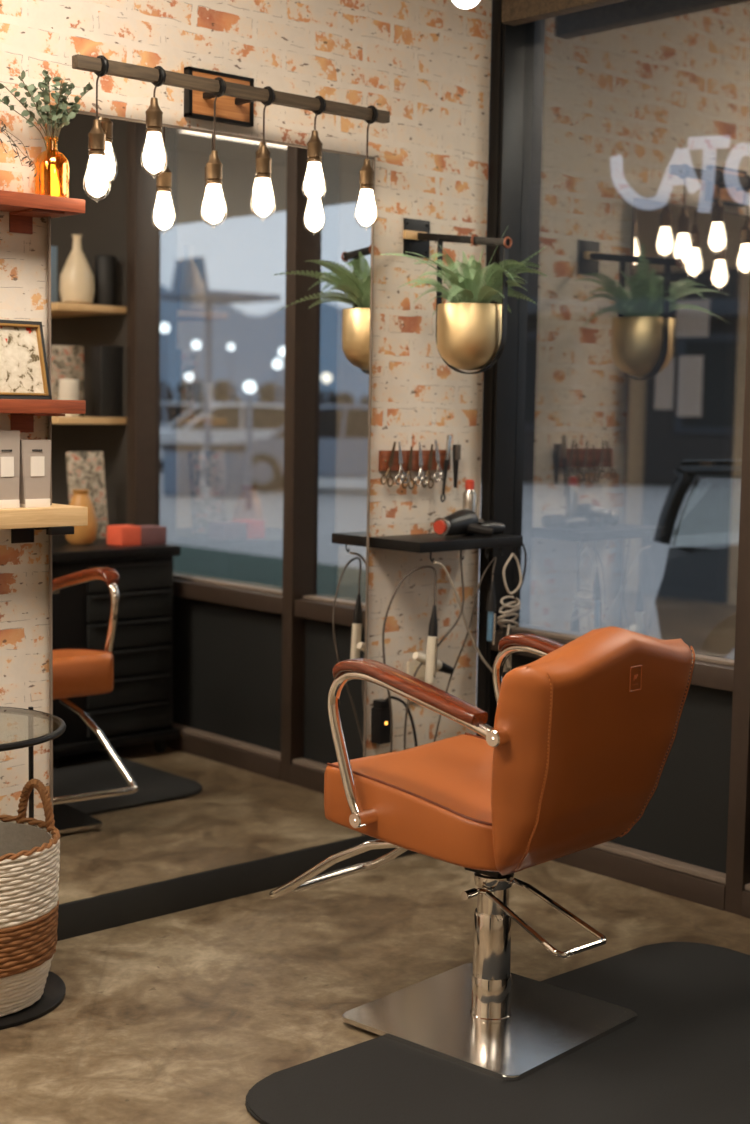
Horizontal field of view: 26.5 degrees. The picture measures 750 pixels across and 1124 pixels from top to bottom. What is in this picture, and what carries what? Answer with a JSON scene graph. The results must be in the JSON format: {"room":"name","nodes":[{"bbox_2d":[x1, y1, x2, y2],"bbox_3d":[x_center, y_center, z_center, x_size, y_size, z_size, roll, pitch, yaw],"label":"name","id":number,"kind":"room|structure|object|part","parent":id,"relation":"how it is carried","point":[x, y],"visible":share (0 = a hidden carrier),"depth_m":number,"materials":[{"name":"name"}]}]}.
{"room":"salon","nodes":[
{"label":"salon","id":0,"kind":"room"},
{"bbox_2d":[0,0,491,820],"bbox_3d":[-1.992,-0.526,3.219,6.200,3.250,0.160,-4,8,-42],"label":"wall","id":1,"kind":"structure","parent":0,"point":[425,63],"depth_m":4.84,"materials":[{"name":"brick"}]},
{"bbox_2d":[0,190,84,233],"bbox_3d":[-1.112,-0.859,3.786,0.900,0.085,0.129,-4,8,-42],"label":"shelf","id":2,"kind":"object","parent":1,"relation":"attached to","point":[21,207],"visible":1,"depth_m":3.99,"materials":[{"name":"red wood"}]},
{"bbox_2d":[0,120,40,186],"bbox_3d":[-0.929,-1.018,3.929,0.211,0.211,0.080,-4,8,-42],"label":"branch","id":3,"kind":"object","parent":2,"relation":"on","point":[8,136],"visible":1,"depth_m":3.94,"materials":[{"name":"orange plant"}]},
{"bbox_2d":[0,70,92,196],"bbox_3d":[-0.838,-1.070,3.986,0.274,0.304,0.110,-4,8,-42],"label":"vase","id":4,"kind":"object","parent":2,"relation":"on","point":[59,115],"visible":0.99,"depth_m":4.00,"materials":[{"name":"orange glass"}]},
{"bbox_2d":[34,136,67,196],"bbox_3d":[-0.819,-0.997,4.025,0.086,0.153,0.086,-4,8,-42],"label":"bottle","id":5,"kind":"object","parent":2,"relation":"on","point":[53,146],"depth_m":4.02,"materials":[{"name":"orange glass"}]},
{"bbox_2d":[0,399,85,431],"bbox_3d":[-1.120,-0.354,3.836,0.900,0.085,0.129,-4,8,-42],"label":"shelf","id":6,"kind":"object","parent":1,"relation":"attached to","point":[22,412],"visible":0.86,"depth_m":4.03,"materials":[{"name":"red wood"}]},
{"bbox_2d":[0,320,51,399],"bbox_3d":[-0.907,-0.511,4.031,0.163,0.203,0.067,-4,8,-42],"label":"picture frame","id":7,"kind":"object","parent":6,"relation":"on","point":[24,374],"visible":0.91,"depth_m":4.04,"materials":[{"name":"black paint"}]},
{"bbox_2d":[0,327,43,392],"bbox_3d":[-0.909,-0.511,4.033,0.133,0.171,0.048,-4,8,-42],"label":"print","id":8,"kind":"object","parent":7,"relation":"attached to","point":[21,348],"depth_m":4.04},
{"bbox_2d":[0,505,87,542],"bbox_3d":[-1.119,-0.074,3.858,0.900,0.098,0.145,-4,8,-42],"label":"shelf","id":9,"kind":"object","parent":1,"relation":"attached to","point":[56,519],"visible":1,"depth_m":4.04,"materials":[{"name":"brown wood"}]},
{"bbox_2d":[0,430,19,508],"bbox_3d":[-0.937,-0.234,4.004,0.080,0.196,0.046,-4,8,-42],"label":"carton","id":10,"kind":"object","parent":9,"relation":"on","point":[9,439],"visible":1,"depth_m":3.99,"materials":[{"name":"white cardboard"}]},
{"bbox_3d":[-0.923,-0.239,3.988,0.036,0.050,0.004,-4,8,-42],"label":"label panel","id":11,"kind":"part","parent":10,"relation":"part of","materials":[{"name":"white paper"}]},
{"bbox_2d":[19,439,50,507],"bbox_3d":[-0.873,-0.226,4.063,0.086,0.172,0.046,-4,8,-42],"label":"carton","id":12,"kind":"object","parent":9,"relation":"on","point":[35,454],"visible":0.91,"depth_m":4.04,"materials":[{"name":"white cardboard"}]},
{"bbox_3d":[-0.859,-0.244,4.046,0.039,0.050,0.004,-4,8,-42],"label":"label panel","id":13,"kind":"part","parent":12,"relation":"part of","materials":[{"name":"white paper"}]},
{"bbox_2d":[47,108,374,903],"bbox_3d":[-0.435,-0.151,4.533,1.124,2.097,0.010,-4,8,-42],"label":"wall mirror","id":14,"kind":"object","parent":1,"relation":"attached to","point":[205,607],"visible":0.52,"depth_m":4.49,"materials":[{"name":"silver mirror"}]},
{"bbox_2d":[72,54,389,226],"bbox_3d":[-0.397,-1.130,4.372,1.057,0.446,0.182,-4,8,-42],"label":"lamp","id":15,"kind":"object","parent":1,"relation":"attached to","point":[209,95],"visible":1,"depth_m":4.35,"materials":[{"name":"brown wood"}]},
{"bbox_2d":[88,119,105,155],"bbox_3d":[-0.704,-1.074,4.022,0.045,0.090,0.045,-4,8,-42],"label":"socket","id":16,"kind":"object","parent":15,"relation":"attached to","point":[96,137],"depth_m":4.01,"materials":[{"name":"gold metal"}]},
{"bbox_3d":[-0.698,-1.178,4.016,0.017,0.117,0.005,-4,8,-42],"label":"cord","id":17,"kind":"part","parent":15,"relation":"part of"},
{"bbox_2d":[145,97,162,132],"bbox_3d":[-0.574,-1.161,4.131,0.045,0.090,0.045,-4,8,-42],"label":"socket","id":18,"kind":"object","parent":15,"relation":"attached to","point":[154,114],"depth_m":4.12,"materials":[{"name":"gold metal"}]},
{"bbox_2d":[206,150,222,184],"bbox_3d":[-0.432,-1.060,4.272,0.045,0.090,0.045,-4,8,-42],"label":"socket","id":19,"kind":"object","parent":15,"relation":"attached to","point":[214,166],"depth_m":4.26,"materials":[{"name":"gold metal"}]},
{"bbox_3d":[-0.425,-1.181,4.264,0.017,0.151,0.005,-4,8,-42],"label":"cord","id":20,"kind":"part","parent":15,"relation":"part of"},
{"bbox_3d":[-0.396,-1.289,4.386,0.224,0.132,0.135,-4,8,-42],"label":"plate frame","id":21,"kind":"part","parent":15,"relation":"part of","materials":[{"name":"black metal"}]},
{"bbox_3d":[-0.435,-1.294,4.428,0.210,0.118,0.021,-4,8,-42],"label":"plate","id":22,"kind":"part","parent":15,"relation":"part of","materials":[{"name":"brown wood"}]},
{"bbox_2d":[255,145,271,178],"bbox_3d":[-0.307,-1.102,4.380,0.045,0.090,0.045,-4,8,-42],"label":"socket","id":23,"kind":"object","parent":15,"relation":"attached to","point":[263,160],"depth_m":4.37,"materials":[{"name":"gold metal"}]},
{"bbox_3d":[-0.301,-1.207,4.374,0.017,0.118,0.005,-4,8,-42],"label":"cord","id":24,"kind":"part","parent":15,"relation":"part of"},
{"bbox_2d":[307,130,322,162],"bbox_3d":[-0.171,-1.175,4.497,0.045,0.090,0.045,-4,8,-42],"label":"socket","id":25,"kind":"object","parent":15,"relation":"attached to","point":[314,145],"depth_m":4.48,"materials":[{"name":"gold metal"}]},
{"bbox_3d":[-0.165,-1.249,4.493,0.017,0.054,0.005,-4,8,-42],"label":"cord","id":26,"kind":"part","parent":15,"relation":"part of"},
{"bbox_2d":[359,158,374,189],"bbox_3d":[-0.024,-1.131,4.636,0.045,0.090,0.045,-4,8,-42],"label":"socket","id":27,"kind":"object","parent":15,"relation":"attached to","point":[366,178],"depth_m":4.62,"materials":[{"name":"gold metal"}]},
{"bbox_3d":[-0.018,-1.232,4.630,0.017,0.110,0.005,-4,8,-42],"label":"cord","id":28,"kind":"part","parent":15,"relation":"part of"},
{"bbox_2d":[57,835,416,940],"bbox_3d":[-0.268,0.927,4.823,1.655,0.098,0.033,-4,8,-42],"label":"baseboard","id":29,"kind":"structure","parent":1,"relation":"attached to","point":[131,905],"depth_m":4.58,"materials":[{"name":"black paint"}]},
{"bbox_2d":[371,699,389,744],"bbox_3d":[0.022,0.504,5.029,0.053,0.140,0.049,-4,8,-42],"label":"plug adapter","id":30,"kind":"object","parent":1,"relation":"attached to","point":[380,711],"visible":0.86,"depth_m":5.01,"materials":[{"name":"black plastic"}]},
{"bbox_2d":[384,696,417,746],"bbox_3d":[0.093,0.626,5.069,0.167,0.421,0.025,-4,8,-42],"label":"power cord","id":31,"kind":"object","parent":1,"relation":"attached to","point":[392,697],"visible":0.49,"depth_m":5.07,"materials":[{"name":"black plastic"}]},
{"bbox_2d":[379,450,449,470],"bbox_3d":[0.129,-0.323,5.051,0.297,0.064,0.022,-4,8,-42],"label":"strip","id":32,"kind":"object","parent":1,"relation":"attached to","point":[384,455],"visible":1,"depth_m":5.02,"materials":[{"name":"brown wood"}]},
{"bbox_2d":[380,442,395,486],"bbox_3d":[0.041,-0.304,4.952,0.061,0.141,0.005,-4,8,-42],"label":"scissors","id":33,"kind":"object","parent":32,"relation":"hanging from","point":[391,459],"visible":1,"depth_m":4.96,"materials":[{"name":"silver metal"}]},
{"bbox_3d":[0.050,-0.305,4.960,0.030,0.141,0.005,-4,8,-42],"label":"blade","id":34,"kind":"part","parent":33,"relation":"part of","materials":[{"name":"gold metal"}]},
{"bbox_2d":[395,441,407,484],"bbox_3d":[0.085,-0.310,4.992,0.055,0.137,0.005,-4,8,-42],"label":"scissors","id":35,"kind":"object","parent":32,"relation":"hanging from","point":[400,460],"visible":1,"depth_m":4.99,"materials":[{"name":"metal"}]},
{"bbox_3d":[0.076,-0.310,4.984,0.031,0.137,0.005,-4,8,-42],"label":"blade","id":36,"kind":"part","parent":35,"relation":"part of","materials":[{"name":"metal"}]},
{"bbox_2d":[402,446,414,488],"bbox_3d":[0.106,-0.297,5.012,0.055,0.137,0.005,-4,8,-42],"label":"scissors","id":37,"kind":"object","parent":32,"relation":"hanging from","point":[409,467],"visible":1,"depth_m":5.01,"materials":[{"name":"silver metal"}]},
{"bbox_3d":[0.115,-0.298,5.020,0.032,0.137,0.005,-4,8,-42],"label":"blade","id":38,"kind":"part","parent":37,"relation":"part of","materials":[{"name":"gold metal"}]},
{"bbox_2d":[415,442,427,485],"bbox_3d":[0.148,-0.311,5.049,0.055,0.142,0.005,-4,8,-42],"label":"scissors","id":39,"kind":"object","parent":32,"relation":"hanging from","point":[420,461],"visible":1,"depth_m":5.04,"materials":[{"name":"metal"}]},
{"bbox_3d":[0.140,-0.310,5.042,0.033,0.142,0.005,-4,8,-42],"label":"blade","id":40,"kind":"part","parent":39,"relation":"part of","materials":[{"name":"metal"}]},
{"bbox_2d":[421,444,433,488],"bbox_3d":[0.169,-0.304,5.069,0.055,0.142,0.005,-4,8,-42],"label":"scissors","id":41,"kind":"object","parent":32,"relation":"hanging from","point":[429,466],"visible":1,"depth_m":5.07,"materials":[{"name":"silver metal"}]},
{"bbox_3d":[0.178,-0.305,5.078,0.030,0.142,0.005,-4,8,-42],"label":"blade","id":42,"kind":"part","parent":41,"relation":"part of","materials":[{"name":"silver metal"}]},
{"bbox_2d":[434,440,443,481],"bbox_3d":[0.210,-0.324,5.104,0.055,0.136,0.005,-4,8,-42],"label":"scissors","id":43,"kind":"object","parent":32,"relation":"hanging from","point":[436,445],"visible":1,"depth_m":5.10,"materials":[{"name":"metal"}]},
{"bbox_3d":[0.200,-0.323,5.095,0.028,0.137,0.005,-4,8,-42],"label":"blade","id":44,"kind":"part","parent":43,"relation":"part of","materials":[{"name":"metal"}]},
{"bbox_2d":[440,435,451,501],"bbox_3d":[0.229,-0.300,5.120,0.016,0.216,0.042,5,7,35],"label":"razor","id":45,"kind":"object","parent":32,"relation":"hanging from","point":[449,437],"visible":1,"depth_m":5.12,"materials":[{"name":"metal"}]},
{"bbox_3d":[0.225,-0.260,5.121,0.022,0.137,0.016,5,1,-43],"label":"handle","id":46,"kind":"part","parent":45,"relation":"part of","materials":[{"name":"black plastic"}]},
{"bbox_2d":[452,444,460,487],"bbox_3d":[0.262,-0.310,5.148,0.024,0.140,0.026,-4,8,-42],"label":"comb","id":47,"kind":"object","parent":32,"relation":"hanging from","point":[456,447],"visible":1,"depth_m":5.14,"materials":[{"name":"black plastic"}]},
{"bbox_2d":[406,661,432,701],"bbox_3d":[0.147,0.383,5.152,0.110,0.130,0.015,-4,8,-42],"label":"wall outlet","id":48,"kind":"object","parent":1,"relation":"attached to","point":[412,666],"visible":0.23,"depth_m":5.13,"materials":[{"name":"beige plastic"}]},
{"bbox_2d":[415,665,425,677],"bbox_3d":[0.151,0.353,5.146,0.060,0.040,0.005,-4,8,-42],"label":"socket","id":49,"kind":"object","parent":48,"relation":"attached to","point":[421,672],"depth_m":5.14,"materials":[{"name":"beige plastic"}]},
{"bbox_2d":[369,533,522,561],"bbox_3d":[0.226,-0.048,5.027,0.455,0.064,0.234,-4,8,-42],"label":"shelf","id":50,"kind":"object","parent":1,"relation":"attached to","point":[431,542],"visible":0.99,"depth_m":4.93,"materials":[{"name":"black metal"}]},
{"bbox_2d":[382,566,436,752],"bbox_3d":[0.070,0.379,4.920,0.168,0.744,0.161,-4,8,-42],"label":"power cord","id":51,"kind":"object","parent":50,"relation":"hanging from","point":[421,567],"visible":0.72,"depth_m":4.86,"materials":[{"name":"black plastic"}]},
{"bbox_2d":[425,599,437,682],"bbox_3d":[0.175,0.243,4.894,0.038,0.261,0.037,2,6,6],"label":"iron","id":52,"kind":"object","parent":51,"relation":"hanging from","point":[432,640],"visible":0.99,"depth_m":4.88,"materials":[{"name":"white plastic"}]},
{"bbox_3d":[0.180,0.180,4.893,0.032,0.095,0.032,0,4,-42],"label":"handle","id":53,"kind":"part","parent":52,"relation":"part of","materials":[{"name":"black plastic"}]},
{"bbox_2d":[404,557,463,749],"bbox_3d":[0.169,0.385,4.965,0.185,0.806,0.105,3,6,24],"label":"power cord","id":54,"kind":"object","parent":50,"relation":"hanging from","point":[461,568],"visible":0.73,"depth_m":4.95,"materials":[{"name":"plastic"}]},
{"bbox_2d":[413,652,453,673],"bbox_3d":[0.183,0.317,4.971,0.167,0.086,0.034,-4,8,-42],"label":"iron","id":55,"kind":"object","parent":54,"relation":"hanging from","point":[443,667],"visible":0.71,"depth_m":4.97,"materials":[{"name":"black plastic"}]},
{"bbox_2d":[433,561,491,671],"bbox_3d":[0.280,0.178,4.982,0.016,0.382,0.316,6,7,40],"label":"power cord","id":56,"kind":"object","parent":50,"relation":"hanging from","point":[434,562],"visible":0.99,"depth_m":4.97,"materials":[{"name":"grey plastic"}]},
{"bbox_2d":[433,508,492,535],"bbox_3d":[0.271,-0.123,5.011,0.182,0.084,0.141,-4,8,-42],"label":"hair dryer","id":57,"kind":"object","parent":50,"relation":"on","point":[463,521],"visible":1,"depth_m":5.01,"materials":[{"name":"black plastic"}]},
{"bbox_3d":[0.330,-0.105,5.028,0.087,0.045,0.034,2,6,11],"label":"handle","id":58,"kind":"part","parent":57,"relation":"part of","materials":[{"name":"black plastic"}]},
{"bbox_2d":[434,557,496,741],"bbox_3d":[0.267,0.370,5.061,0.223,0.778,0.054,1,6,3],"label":"power cord","id":59,"kind":"object","parent":50,"relation":"hanging from","point":[495,558],"visible":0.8,"depth_m":5.03,"materials":[{"name":"plastic"}]},
{"bbox_2d":[486,575,495,644],"bbox_3d":[0.370,0.151,5.046,0.036,0.220,0.032,3,6,22],"label":"iron","id":60,"kind":"object","parent":59,"relation":"hanging from","point":[491,601],"visible":1,"depth_m":5.04,"materials":[{"name":"black plastic"}]},
{"bbox_3d":[0.370,0.108,5.044,0.032,0.095,0.032,-1,6,-42],"label":"handle","id":61,"kind":"part","parent":60,"relation":"part of","materials":[{"name":"black plastic"}]},
{"bbox_2d":[462,480,475,534],"bbox_3d":[0.303,-0.176,5.107,0.044,0.176,0.044,-4,8,-42],"label":"spray bottle","id":62,"kind":"object","parent":50,"relation":"on","point":[469,495],"visible":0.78,"depth_m":5.09,"materials":[{"name":"metal"}]},
{"bbox_2d":[478,521,504,534],"bbox_3d":[0.364,-0.110,5.102,0.124,0.046,0.046,-4,8,-42],"label":"hair clipper","id":63,"kind":"object","parent":50,"relation":"on","point":[498,528],"visible":0.52,"depth_m":5.10,"materials":[{"name":"black plastic"}]},
{"bbox_2d":[497,553,521,666],"bbox_3d":[0.430,0.154,5.096,0.104,0.369,0.040,-4,8,-42],"label":"coiled cord","id":64,"kind":"object","parent":50,"relation":"hanging from","point":[501,621],"visible":0.94,"depth_m":5.08,"materials":[{"name":"grey plastic"}]},
{"bbox_2d":[514,543,526,597],"bbox_3d":[0.467,0.021,5.102,0.039,0.193,0.008,1,6,-3],"label":"power cord","id":65,"kind":"object","parent":50,"relation":"hanging from","point":[523,546],"visible":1,"depth_m":5.10,"materials":[{"name":"black plastic"}]},
{"bbox_2d":[502,607,511,671],"bbox_3d":[0.426,0.244,5.127,0.036,0.220,0.042,-6,9,-42],"label":"iron","id":66,"kind":"object","parent":65,"relation":"hanging from","point":[506,668],"visible":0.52,"depth_m":5.12,"materials":[{"name":"black plastic"}]},
{"bbox_3d":[0.424,0.202,5.124,0.032,0.095,0.032,-6,9,-42],"label":"handle","id":67,"kind":"part","parent":66,"relation":"part of","materials":[{"name":"white plastic"}]},
{"bbox_2d":[381,218,546,373],"bbox_3d":[0.273,-0.808,4.772,0.455,0.482,0.576,2,6,13],"label":"planter","id":68,"kind":"object","parent":1,"relation":"attached to","point":[471,335],"visible":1,"depth_m":4.76,"materials":[{"name":"gold metal"}]},
{"bbox_3d":[0.132,-1.015,4.984,0.110,0.115,0.008,-4,8,-42],"label":"wall plate","id":69,"kind":"part","parent":68,"relation":"part of","materials":[{"name":"black metal"}]},
{"bbox_3d":[0.262,-0.983,4.843,0.020,0.065,0.388,-4,8,-42],"label":"arm","id":70,"kind":"part","parent":68,"relation":"part of","materials":[{"name":"black metal"}]},
{"bbox_3d":[0.291,-0.682,4.835,0.206,0.198,0.206,-4,8,-42],"label":"pot","id":71,"kind":"part","parent":68,"relation":"part of","materials":[{"name":"gold metal"}]},
{"bbox_2d":[476,0,749,914],"bbox_3d":[1.090,-0.602,4.492,0.200,3.250,2.089,-4,8,-42],"label":"window","id":72,"kind":"structure","parent":1,"relation":"in","point":[677,847],"depth_m":4.91,"materials":[{"name":"brown metal"}]},
{"bbox_3d":[0.743,0.935,5.029,0.142,0.075,0.968,-4,8,-42],"label":"rail","id":73,"kind":"part","parent":72,"relation":"part of","materials":[{"name":"brown wood"}]},
{"bbox_2d":[610,135,749,212],"bbox_3d":[1.415,-1.782,7.360,0.030,0.348,0.827,-4,8,-42],"label":"sign letters","id":74,"kind":"object","parent":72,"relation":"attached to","point":[681,160],"visible":1,"depth_m":7.29},
{"bbox_2d":[0,853,749,1123],"bbox_3d":[0.175,1.412,1.096,6.360,0.120,6.200,-4,8,-42],"label":"floor","id":75,"kind":"structure","parent":0,"point":[172,1018],"depth_m":4.08,"materials":[{"name":"concrete"}]},
{"bbox_2d":[0,707,65,1029],"bbox_3d":[-0.983,0.722,3.788,0.550,0.686,0.542,-4,8,-42],"label":"side table","id":76,"kind":"object","parent":75,"relation":"on","point":[54,993],"visible":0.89,"depth_m":3.83,"materials":[{"name":"black metal"}]},
{"bbox_2d":[0,779,59,1016],"bbox_3d":[-0.961,0.799,3.813,0.406,0.504,0.405,6,8,43],"label":"woven basket","id":77,"kind":"object","parent":76,"relation":"on","point":[29,847],"visible":1,"depth_m":3.72,"materials":[{"name":"white wicker"}]},
{"bbox_3d":[-0.840,0.615,3.938,0.138,0.158,0.024,6,7,39],"label":"handle","id":78,"kind":"part","parent":77,"relation":"part of","materials":[{"name":"brown wicker"}]},
{"bbox_3d":[-0.880,0.699,4.073,0.013,0.664,0.012,-4,8,-42],"label":"table post","id":79,"kind":"part","parent":76,"relation":"part of","materials":[{"name":"black metal"}]},
{"bbox_2d":[245,942,749,1123],"bbox_3d":[0.575,1.114,3.505,1.590,0.012,0.960,-4,8,-42],"label":"floor mat","id":80,"kind":"object","parent":75,"relation":"on","point":[684,1058],"visible":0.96,"depth_m":3.45,"materials":[{"name":"rubber"}]},
{"bbox_2d":[269,626,694,1080],"bbox_3d":[0.197,0.588,3.784,0.976,0.968,0.659,6,8,42],"label":"chair","id":81,"kind":"object","parent":80,"relation":"on","point":[575,750],"visible":1,"depth_m":3.54,"materials":[{"name":"leather"}]},
{"bbox_3d":[0.217,0.764,3.658,0.020,0.020,0.038,6,8,42],"label":"knob","id":82,"kind":"part","parent":81,"relation":"part of","materials":[{"name":"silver metal"}]},
{"bbox_3d":[0.237,0.557,3.744,0.530,0.164,0.524,6,8,42],"label":"seat","id":83,"kind":"part","parent":81,"relation":"part of","materials":[{"name":"leather"}]},
{"bbox_3d":[0.273,1.073,3.754,0.520,0.012,0.520,6,8,42],"label":"plate","id":84,"kind":"part","parent":81,"relation":"part of","materials":[{"name":"metal"}]},
{"bbox_3d":[0.261,0.681,3.733,0.250,0.075,0.200,6,8,42],"label":"seat mount","id":85,"kind":"part","parent":81,"relation":"part of","materials":[{"name":"black metal"}]},
{"bbox_3d":[0.365,0.801,3.606,0.176,0.085,0.321,-4,7,-40],"label":"pump lever","id":86,"kind":"part","parent":81,"relation":"part of","materials":[{"name":"silver metal"}]},
{"bbox_3d":[0.486,0.402,3.500,0.198,0.533,0.605,6,8,42],"label":"backrest","id":87,"kind":"part","parent":81,"relation":"part of","materials":[{"name":"leather"}]},
{"bbox_2d":[741,883,749,917],"bbox_3d":[1.470,-0.558,4.104,0.142,3.250,1.000,-4,8,-42],"label":"wall","id":88,"kind":"structure","parent":0,"point":[745,912],"depth_m":4.57,"materials":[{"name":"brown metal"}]},
{"bbox_3d":[0.175,-1.948,0.824,6.360,0.120,6.360,-4,8,-42],"label":"ceiling","id":89,"kind":"structure","parent":0,"visible":0},
{"bbox_2d":[452,0,479,8],"bbox_3d":[0.196,-1.635,3.255,0.100,0.977,0.100,-4,8,-42],"label":"globe pendant","id":90,"kind":"object","parent":89,"relation":"hanging from","point":[463,4],"visible":1,"depth_m":3.29,"materials":[{"name":"white glass"}]},
{"label":"outside","id":91,"kind":"structure","parent":0,"visible":0},
{"bbox_2d":[475,482,740,734],"bbox_3d":[22.619,-0.631,25.536,59.840,0.100,120.000,-4,8,-42],"label":"ground","id":92,"kind":"structure","parent":91,"point":[594,561],"depth_m":17.18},
{"bbox_2d":[481,159,749,486],"bbox_3d":[6.092,-6.167,32.398,44.000,9.000,6.100,2,6,8],"label":"building","id":93,"kind":"structure","parent":92,"relation":"on","point":[637,322],"depth_m":30.22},
{"bbox_3d":[2.735,-3.476,30.550,2.100,1.600,0.030,2,6,8],"label":"pane","id":94,"kind":"part","parent":93,"relation":"part of","materials":[{"name":"clear glass"}]},
{"bbox_3d":[6.896,-3.354,29.988,2.100,1.600,0.030,2,6,8],"label":"pane","id":95,"kind":"part","parent":93,"relation":"part of","materials":[{"name":"clear glass"}]},
{"bbox_2d":[653,460,741,659],"bbox_3d":[2.879,0.240,6.496,1.823,1.278,3.030,-4,7,-39],"label":"parked car","id":96,"kind":"object","parent":92,"relation":"on","point":[696,598],"visible":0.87,"depth_m":6.91,"materials":[{"name":"black paint"}]},
{"bbox_3d":[2.752,-0.212,6.616,1.823,0.407,2.607,-4,7,-39],"label":"roof frame","id":97,"kind":"part","parent":96,"relation":"part of","materials":[{"name":"black paint"}]},
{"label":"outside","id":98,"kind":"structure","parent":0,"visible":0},
{"bbox_2d":[487,0,749,190],"bbox_3d":[-0.560,-2.207,8.564,2.940,0.150,7.610,-4,8,-42],"label":"sky","id":99,"kind":"structure","parent":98,"point":[634,80],"depth_m":6.25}
]}

